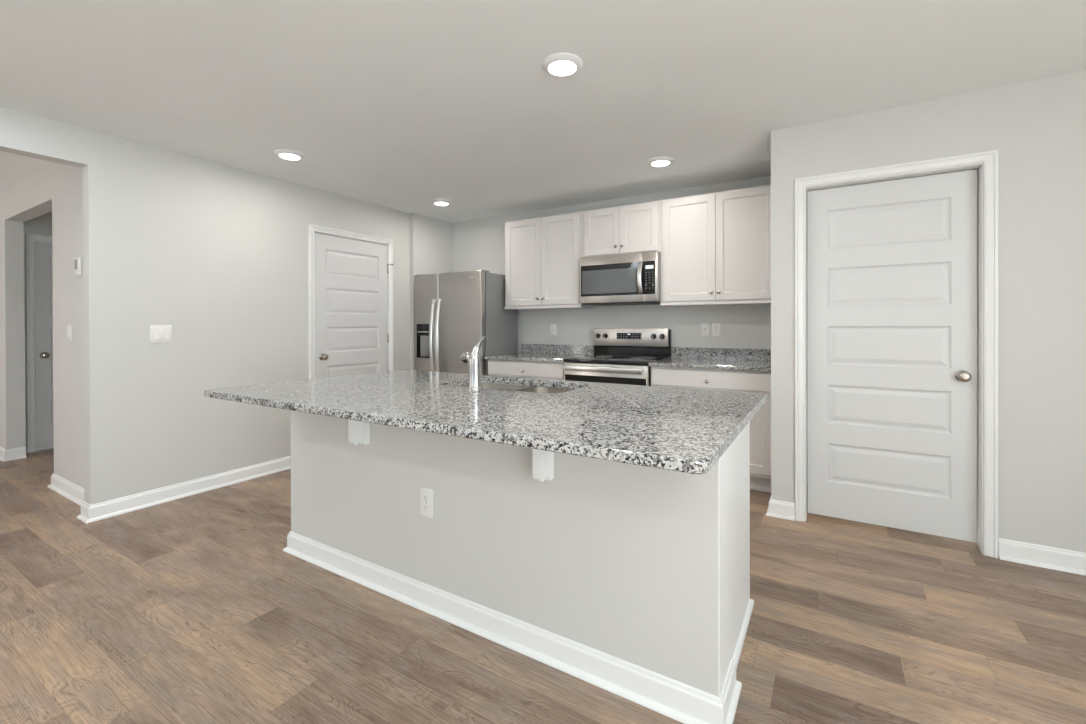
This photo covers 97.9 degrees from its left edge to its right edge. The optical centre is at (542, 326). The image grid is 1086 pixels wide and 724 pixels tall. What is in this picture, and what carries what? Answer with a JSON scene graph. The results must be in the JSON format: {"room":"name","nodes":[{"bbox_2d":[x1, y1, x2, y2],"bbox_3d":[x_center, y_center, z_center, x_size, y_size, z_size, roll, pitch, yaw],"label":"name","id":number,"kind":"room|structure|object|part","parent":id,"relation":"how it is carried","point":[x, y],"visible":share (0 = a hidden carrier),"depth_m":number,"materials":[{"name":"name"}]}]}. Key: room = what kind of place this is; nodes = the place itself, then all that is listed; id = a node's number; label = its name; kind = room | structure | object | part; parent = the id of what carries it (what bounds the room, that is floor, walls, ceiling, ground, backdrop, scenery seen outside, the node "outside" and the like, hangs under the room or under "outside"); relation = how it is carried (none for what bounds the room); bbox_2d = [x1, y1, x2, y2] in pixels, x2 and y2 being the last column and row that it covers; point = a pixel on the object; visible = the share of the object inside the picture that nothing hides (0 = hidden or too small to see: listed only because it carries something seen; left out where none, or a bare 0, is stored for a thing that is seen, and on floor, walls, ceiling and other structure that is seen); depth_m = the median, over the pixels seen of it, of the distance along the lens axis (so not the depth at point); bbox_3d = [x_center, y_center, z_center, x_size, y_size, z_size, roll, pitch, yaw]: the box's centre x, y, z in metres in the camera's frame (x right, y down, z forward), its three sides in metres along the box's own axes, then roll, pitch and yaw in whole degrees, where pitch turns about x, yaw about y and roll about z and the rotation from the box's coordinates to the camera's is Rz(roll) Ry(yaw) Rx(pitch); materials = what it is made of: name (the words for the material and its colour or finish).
{"room":"kitchen","nodes":[
{"label":"kitchen","id":0,"kind":"room"},
{"bbox_2d":[24,211,51,452],"bbox_3d":[-4.537,-0.010,5.358,0.115,2.442,1.942,0,0,31],"label":"wall","id":1,"kind":"structure","parent":0,"point":[40,225],"depth_m":4.57,"materials":[{"name":"paint"}]},
{"bbox_2d":[25,233,53,452],"bbox_3d":[-4.769,0.160,4.942,0.150,2.106,0.886,0,0,31],"label":"door","id":2,"kind":"structure","parent":1,"relation":"in","point":[39,272],"depth_m":4.64,"materials":[{"name":"white paint"}]},
{"bbox_3d":[-4.775,0.185,4.946,0.035,2.028,0.758,0,0,31],"label":"panel","id":3,"kind":"part","parent":2,"relation":"part of","materials":[{"name":"white paint"}]},
{"bbox_3d":[-4.896,0.285,4.649,0.065,0.064,0.064,0,0,31],"label":"handle","id":4,"kind":"part","parent":2,"relation":"part of","materials":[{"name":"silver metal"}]},
{"bbox_2d":[0,162,83,487],"bbox_3d":[-4.321,-0.005,4.021,3.440,2.442,0.120,0,0,31],"label":"wall","id":5,"kind":"structure","parent":0,"point":[56,188],"depth_m":3.56,"materials":[{"name":"paint"}]},
{"bbox_2d":[0,446,26,461],"bbox_3d":[-5.262,1.166,4.581,1.049,0.101,0.149,0,0,31],"label":"baseboard","id":6,"kind":"structure","parent":5,"relation":"attached to","point":[14,453],"depth_m":4.32,"materials":[{"name":"white paint"}]},
{"bbox_2d":[47,473,83,505],"bbox_3d":[-3.283,1.164,3.381,0.997,0.101,0.149,0,0,31],"label":"baseboard","id":7,"kind":"structure","parent":5,"relation":"attached to","point":[73,492],"depth_m":3.38,"materials":[{"name":"white paint"}]},
{"bbox_2d":[67,325,71,341],"bbox_3d":[-3.385,0.048,3.376,0.085,0.122,0.012,0,0,31],"label":"switch plate","id":8,"kind":"object","parent":5,"relation":"attached to","point":[69,327],"visible":1,"depth_m":3.37,"materials":[{"name":"white plastic"}]},
{"bbox_2d":[74,257,81,275],"bbox_3d":[-3.204,-0.410,3.260,0.090,0.124,0.020,0,0,31],"label":"thermostat","id":9,"kind":"object","parent":5,"relation":"attached to","point":[77,261],"visible":1,"depth_m":3.24,"materials":[{"name":"white plastic"}]},
{"bbox_2d":[0,106,452,504],"bbox_3d":[-3.180,-0.003,2.417,0.175,2.442,8.037,0,0,31],"label":"wall","id":10,"kind":"structure","parent":0,"point":[215,253],"depth_m":3.41,"materials":[{"name":"paint"}]},
{"bbox_2d":[150,325,171,342],"bbox_3d":[-2.631,0.053,3.258,0.012,0.124,0.124,0,0,31],"label":"switch plate","id":11,"kind":"object","parent":10,"relation":"attached to","point":[158,333],"visible":1,"depth_m":3.26,"materials":[{"name":"white plastic"}]},
{"bbox_2d":[154,330,158,338],"bbox_3d":[-2.643,0.053,3.232,0.006,0.060,0.029,0,0,31],"label":"rocker switch","id":12,"kind":"object","parent":11,"relation":"attached to","point":[156,332],"depth_m":3.23,"materials":[{"name":"white plastic"}]},
{"bbox_2d":[164,330,168,337],"bbox_3d":[-2.613,0.053,3.281,0.006,0.060,0.029,0,0,31],"label":"rocker switch","id":13,"kind":"object","parent":11,"relation":"attached to","point":[166,332],"depth_m":3.28,"materials":[{"name":"white plastic"}]},
{"bbox_2d":[77,456,290,523],"bbox_3d":[-2.502,1.161,3.591,0.173,0.101,1.484,0,0,31],"label":"baseboard","id":14,"kind":"structure","parent":10,"relation":"attached to","point":[114,507],"depth_m":3.33,"materials":[{"name":"white paint"}]},
{"bbox_2d":[308,224,393,378],"bbox_3d":[-1.853,0.150,4.603,0.178,2.112,0.936,0,0,31],"label":"door","id":15,"kind":"structure","parent":10,"relation":"in","point":[351,332],"depth_m":4.54,"materials":[{"name":"white paint"}]},
{"bbox_3d":[-1.982,0.278,4.281,0.065,0.064,0.064,0,0,31],"label":"handle","id":16,"kind":"part","parent":15,"relation":"part of","materials":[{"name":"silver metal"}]},
{"bbox_2d":[0,0,1085,222],"bbox_3d":[-1.677,-1.275,1.478,10.800,0.100,8.600,0,0,31],"label":"ceiling","id":17,"kind":"structure","parent":0,"point":[400,105],"depth_m":2.34,"materials":[{"name":"paint"}]},
{"bbox_2d":[275,149,304,159],"bbox_3d":[-1.810,-1.218,3.381,0.190,0.026,0.190,0,0,31],"label":"recessed light","id":18,"kind":"object","parent":17,"relation":"in","point":[283,153],"visible":1,"depth_m":3.34,"materials":[{"name":"white paint"}]},
{"bbox_2d":[432,199,450,205],"bbox_3d":[-1.011,-1.225,4.709,0.190,0.026,0.190,0,0,31],"label":"recessed light","id":19,"kind":"object","parent":17,"relation":"in","point":[440,202],"visible":1,"depth_m":4.66,"materials":[{"name":"white paint"}]},
{"bbox_2d":[542,53,582,75],"bbox_3d":[0.091,-1.220,2.225,0.190,0.026,0.190,0,0,31],"label":"recessed light","id":20,"kind":"object","parent":17,"relation":"in","point":[558,64],"visible":1,"depth_m":2.19,"materials":[{"name":"white paint"}]},
{"bbox_2d":[647,156,673,166],"bbox_3d":[0.881,-1.227,3.547,0.190,0.026,0.190,0,0,31],"label":"recessed light","id":21,"kind":"object","parent":17,"relation":"in","point":[657,161],"visible":1,"depth_m":3.51,"materials":[{"name":"white paint"}]},
{"bbox_2d":[0,446,1085,723],"bbox_3d":[-1.670,1.257,1.487,10.800,0.080,8.600,0,0,31],"label":"floor","id":22,"kind":"structure","parent":0,"point":[193,609],"depth_m":1.86,"materials":[{"name":"brown wood"}]},
{"bbox_2d":[414,270,517,374],"bbox_3d":[-0.856,0.321,5.101,0.923,1.760,0.720,0,0,31],"label":"refrigerator","id":23,"kind":"object","parent":22,"relation":"on","point":[453,311],"visible":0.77,"depth_m":4.84,"materials":[{"name":"grey metal"}]},
{"bbox_3d":[-1.224,0.297,5.042,0.354,1.692,0.067,0,0,31],"label":"freezer door","id":24,"kind":"part","parent":23,"relation":"part of","materials":[{"name":"metal"}]},
{"bbox_3d":[-1.144,0.150,4.904,0.037,0.871,0.086,0,0,31],"label":"handle","id":25,"kind":"part","parent":23,"relation":"part of","materials":[{"name":"silver metal"}]},
{"bbox_3d":[-1.075,0.150,4.863,0.037,0.871,0.086,0,0,31],"label":"handle","id":26,"kind":"part","parent":23,"relation":"part of","materials":[{"name":"silver metal"}]},
{"bbox_3d":[-0.827,0.296,4.801,0.563,1.692,0.067,0,0,31],"label":"door","id":27,"kind":"part","parent":23,"relation":"part of","materials":[{"name":"metal"}]},
{"bbox_2d":[283,410,753,723],"bbox_3d":[-0.277,0.769,2.224,2.274,0.883,0.994,0,0,31],"label":"kitchen island","id":28,"kind":"object","parent":22,"relation":"on","point":[631,582],"visible":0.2,"depth_m":1.73,"materials":[{"name":"paint"}]},
{"bbox_2d":[420,487,433,517],"bbox_3d":[-0.500,0.757,2.032,0.078,0.122,0.009,0,0,31],"label":"wall outlet","id":29,"kind":"object","parent":28,"relation":"attached to","point":[426,494],"visible":1,"depth_m":2.03,"materials":[{"name":"white plastic"}]},
{"bbox_2d":[423,494,428,501],"bbox_3d":[-0.502,0.737,2.029,0.033,0.029,0.002,0,0,31],"label":"receptacle","id":30,"kind":"object","parent":29,"relation":"attached to","point":[425,496],"depth_m":2.03,"materials":[{"name":"grey plastic"}]},
{"bbox_2d":[423,503,428,510],"bbox_3d":[-0.502,0.776,2.029,0.033,0.029,0.002,0,0,31],"label":"receptacle","id":31,"kind":"object","parent":29,"relation":"attached to","point":[425,505],"depth_m":2.03,"materials":[{"name":"grey plastic"}]},
{"bbox_2d":[204,369,766,473],"bbox_3d":[-0.308,0.312,2.140,2.283,0.030,1.199,0,0,31],"label":"island countertop","id":32,"kind":"structure","parent":28,"relation":"on","point":[686,430],"depth_m":1.70,"materials":[{"name":"stone"}]},
{"bbox_2d":[460,336,485,389],"bbox_3d":[-0.358,0.170,2.294,0.070,0.253,0.250,0,0,-30],"label":"faucet","id":33,"kind":"object","parent":32,"relation":"on","point":[474,359],"visible":1,"depth_m":2.20,"materials":[{"name":"silver metal"}]},
{"bbox_3d":[-0.314,0.098,2.219,0.061,0.109,0.080,0,0,-36],"label":"lever handle","id":34,"kind":"part","parent":33,"relation":"part of","materials":[{"name":"silver metal"}]},
{"bbox_2d":[459,382,574,392],"bbox_3d":[-0.150,0.429,2.418,0.765,0.204,0.423,0,0,31],"label":"sink","id":35,"kind":"object","parent":32,"relation":"in","point":[489,385],"visible":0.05,"depth_m":2.56,"materials":[{"name":"silver metal"}]},
{"bbox_3d":[-0.314,0.426,2.517,0.382,0.199,0.423,0,0,31],"label":"sink bowl","id":36,"kind":"part","parent":35,"relation":"part of","materials":[{"name":"silver metal"}]},
{"bbox_3d":[0.013,0.426,2.319,0.382,0.199,0.423,0,0,31],"label":"sink bowl","id":37,"kind":"part","parent":35,"relation":"part of","materials":[{"name":"silver metal"}]},
{"bbox_3d":[-0.368,1.161,2.074,2.274,0.101,0.254,0,0,31],"label":"baseboard","id":38,"kind":"part","parent":28,"relation":"part of","materials":[{"name":"white paint"}]},
{"bbox_3d":[0.572,0.770,1.490,0.004,0.882,0.176,0,0,31],"label":"trim","id":39,"kind":"part","parent":28,"relation":"part of","materials":[{"name":"white paint"}]},
{"bbox_3d":[0.750,0.768,1.817,0.006,0.882,0.567,0,0,31],"label":"panel","id":40,"kind":"part","parent":28,"relation":"part of","materials":[{"name":"white paint"}]},
{"bbox_3d":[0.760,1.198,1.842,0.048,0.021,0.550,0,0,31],"label":"baseboard","id":41,"kind":"part","parent":28,"relation":"part of","materials":[{"name":"white paint"}]},
{"bbox_2d":[488,359,563,379],"bbox_3d":[-0.021,0.759,4.682,0.875,0.883,0.664,0,0,31],"label":"base cabinet","id":42,"kind":"object","parent":22,"relation":"on","point":[496,367],"visible":0.27,"depth_m":4.41,"materials":[{"name":"white paint"}]},
{"bbox_2d":[485,344,593,361],"bbox_3d":[-0.023,0.255,4.679,0.879,0.124,0.665,0,0,31],"label":"countertop","id":43,"kind":"structure","parent":42,"relation":"on","point":[529,352],"depth_m":4.79,"materials":[{"name":"stone"}]},
{"bbox_2d":[562,328,670,385],"bbox_3d":[0.666,0.611,4.223,0.764,1.178,0.712,0,0,31],"label":"range","id":44,"kind":"object","parent":22,"relation":"on","point":[626,366],"visible":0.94,"depth_m":4.18,"materials":[{"name":"silver metal"}]},
{"bbox_2d":[562,362,650,385],"bbox_3d":[0.662,0.754,4.216,0.760,0.893,0.694,0,0,31],"label":"oven","id":45,"kind":"object","parent":44,"relation":"in","point":[630,373],"depth_m":3.92,"materials":[{"name":"silver metal"}]},
{"bbox_2d":[564,355,668,364],"bbox_3d":[0.662,0.295,4.216,0.764,0.024,0.601,0,0,31],"label":"cooktop","id":46,"kind":"object","parent":44,"relation":"in","point":[590,359],"depth_m":4.09,"materials":[{"name":"black glass"}]},
{"bbox_3d":[0.821,0.105,4.487,0.742,0.168,0.024,0,0,31],"label":"control panel","id":47,"kind":"part","parent":44,"relation":"part of","materials":[{"name":"metal"}]},
{"bbox_2d":[651,366,770,492],"bbox_3d":[1.404,0.758,3.818,0.910,0.883,0.664,0,0,31],"label":"base cabinet","id":48,"kind":"object","parent":22,"relation":"on","point":[676,377],"visible":0.23,"depth_m":3.44,"materials":[{"name":"white paint"}]},
{"bbox_2d":[648,347,770,371],"bbox_3d":[1.402,0.254,3.815,0.914,0.124,0.665,0,0,31],"label":"countertop","id":49,"kind":"structure","parent":48,"relation":"on","point":[682,357],"depth_m":3.94,"materials":[{"name":"stone"}]},
{"bbox_3d":[1.246,0.401,3.570,0.872,0.130,0.019,0,0,31],"label":"drawer","id":50,"kind":"part","parent":48,"relation":"part of","materials":[{"name":"white paint"}]},
{"bbox_3d":[1.432,0.771,3.459,0.438,0.570,0.019,0,0,31],"label":"cabinet door","id":51,"kind":"part","parent":48,"relation":"part of","materials":[{"name":"white paint"}]},
{"bbox_2d":[453,176,770,357],"bbox_3d":[0.522,-0.022,4.805,3.680,2.442,0.115,0,0,31],"label":"wall","id":52,"kind":"structure","parent":0,"point":[479,244],"depth_m":4.61,"materials":[{"name":"paint"}]},
{"bbox_2d":[504,211,595,309],"bbox_3d":[0.052,-0.632,4.809,0.888,0.908,0.358,0,0,31],"label":"upper cabinet","id":53,"kind":"object","parent":52,"relation":"attached to","point":[543,255],"visible":0.98,"depth_m":4.66,"materials":[{"name":"white paint"}]},
{"bbox_3d":[-0.201,-0.641,4.798,0.430,0.861,0.019,0,0,31],"label":"cabinet door","id":54,"kind":"part","parent":53,"relation":"part of","materials":[{"name":"white paint"}]},
{"bbox_3d":[-0.018,-0.191,4.693,0.888,0.026,0.016,0,0,31],"label":"light rail","id":55,"kind":"part","parent":53,"relation":"part of","materials":[{"name":"white paint"}]},
{"bbox_3d":[0.164,-0.641,4.577,0.418,0.861,0.019,0,0,31],"label":"cabinet door","id":56,"kind":"part","parent":53,"relation":"part of","materials":[{"name":"white paint"}]},
{"bbox_2d":[550,324,556,334],"bbox_3d":[0.109,0.034,4.983,0.073,0.118,0.009,0,0,31],"label":"wall outlet","id":57,"kind":"object","parent":52,"relation":"attached to","point":[553,327],"visible":1,"depth_m":4.98,"materials":[{"name":"white plastic"}]},
{"bbox_2d":[521,344,593,354],"bbox_3d":[0.144,0.238,4.954,0.879,0.094,0.020,0,0,31],"label":"backsplash","id":58,"kind":"structure","parent":52,"relation":"attached to","point":[527,348],"depth_m":4.93,"materials":[{"name":"stone"}]},
{"bbox_2d":[582,200,660,256],"bbox_3d":[0.756,-0.865,4.380,0.756,0.444,0.358,0,0,31],"label":"upper cabinet","id":59,"kind":"object","parent":52,"relation":"attached to","point":[632,228],"visible":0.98,"depth_m":4.23,"materials":[{"name":"white paint"}]},
{"bbox_3d":[0.539,-0.864,4.348,0.354,0.416,0.019,0,0,31],"label":"door","id":60,"kind":"part","parent":59,"relation":"part of","materials":[{"name":"white paint"}]},
{"bbox_2d":[580,251,660,305],"bbox_3d":[0.744,-0.419,4.342,0.742,0.439,0.439,0,0,31],"label":"microwave","id":61,"kind":"object","parent":59,"relation":"attached to","point":[631,278],"visible":0.98,"depth_m":4.18,"materials":[{"name":"grey metal"}]},
{"bbox_3d":[0.604,-0.416,4.228,0.590,0.283,0.006,0,0,31],"label":"door glass","id":62,"kind":"part","parent":61,"relation":"part of","materials":[{"name":"black glass"}]},
{"bbox_3d":[0.833,-0.416,4.059,0.042,0.279,0.048,0,0,31],"label":"handle","id":63,"kind":"part","parent":61,"relation":"part of","materials":[{"name":"silver metal"}]},
{"bbox_3d":[0.923,-0.426,4.057,0.131,0.424,0.039,0,0,31],"label":"control panel","id":64,"kind":"part","parent":61,"relation":"part of","materials":[{"name":"metal"}]},
{"bbox_3d":[0.843,-0.864,4.164,0.350,0.416,0.019,0,0,31],"label":"door","id":65,"kind":"part","parent":59,"relation":"part of","materials":[{"name":"white paint"}]},
{"bbox_2d":[701,323,708,335],"bbox_3d":[1.429,0.026,4.178,0.073,0.118,0.016,0,0,31],"label":"switch plate","id":66,"kind":"object","parent":52,"relation":"attached to","point":[704,326],"visible":1,"depth_m":4.18,"materials":[{"name":"white plastic"}]},
{"bbox_2d":[660,185,770,306],"bbox_3d":[1.475,-0.633,3.946,0.920,0.908,0.358,0,0,31],"label":"upper cabinet","id":67,"kind":"object","parent":52,"relation":"attached to","point":[716,247],"visible":0.91,"depth_m":3.81,"materials":[{"name":"white paint"}]},
{"bbox_3d":[1.212,-0.642,3.941,0.432,0.861,0.019,0,0,31],"label":"cabinet door","id":68,"kind":"part","parent":67,"relation":"part of","materials":[{"name":"white paint"}]},
{"bbox_3d":[1.405,-0.191,3.830,0.920,0.026,0.016,0,0,31],"label":"light rail","id":69,"kind":"part","parent":67,"relation":"part of","materials":[{"name":"white paint"}]},
{"bbox_3d":[1.586,-0.642,3.715,0.436,0.861,0.019,0,0,31],"label":"cabinet door","id":70,"kind":"part","parent":67,"relation":"part of","materials":[{"name":"white paint"}]},
{"bbox_2d":[712,323,720,335],"bbox_3d":[1.513,0.026,4.132,0.073,0.118,0.009,0,0,31],"label":"wall outlet","id":71,"kind":"object","parent":52,"relation":"attached to","point":[716,327],"visible":1,"depth_m":4.13,"materials":[{"name":"white plastic"}]},
{"bbox_2d":[672,347,770,360],"bbox_3d":[1.569,0.237,4.090,0.914,0.094,0.020,0,0,31],"label":"backsplash","id":72,"kind":"structure","parent":52,"relation":"attached to","point":[677,352],"depth_m":4.09,"materials":[{"name":"stone"}]},
{"bbox_2d":[771,70,1085,553],"bbox_3d":[3.138,-0.022,2.571,3.340,2.442,0.994,0,0,31],"label":"wall","id":73,"kind":"structure","parent":0,"point":[1037,128],"depth_m":2.42,"materials":[{"name":"paint"}]},
{"bbox_2d":[766,497,794,520],"bbox_3d":[1.589,1.151,3.136,0.162,0.101,0.401,0,0,31],"label":"baseboard","id":74,"kind":"structure","parent":73,"relation":"attached to","point":[776,508],"depth_m":2.97,"materials":[{"name":"white paint"}]},
{"bbox_2d":[795,150,998,557],"bbox_3d":[1.991,0.145,2.742,0.930,2.114,0.134,0,0,31],"label":"door","id":75,"kind":"structure","parent":73,"relation":"in","point":[889,269],"depth_m":2.73,"materials":[{"name":"white paint"}]},
{"bbox_3d":[2.277,0.272,2.559,0.064,0.064,0.065,0,0,31],"label":"handle","id":76,"kind":"part","parent":75,"relation":"part of","materials":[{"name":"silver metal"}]},
{"bbox_2d":[998,538,1085,575],"bbox_3d":[3.290,1.151,1.887,2.171,0.101,0.029,0,0,31],"label":"baseboard","id":77,"kind":"structure","parent":73,"relation":"attached to","point":[1059,559],"depth_m":2.37,"materials":[{"name":"white paint"}]}
]}

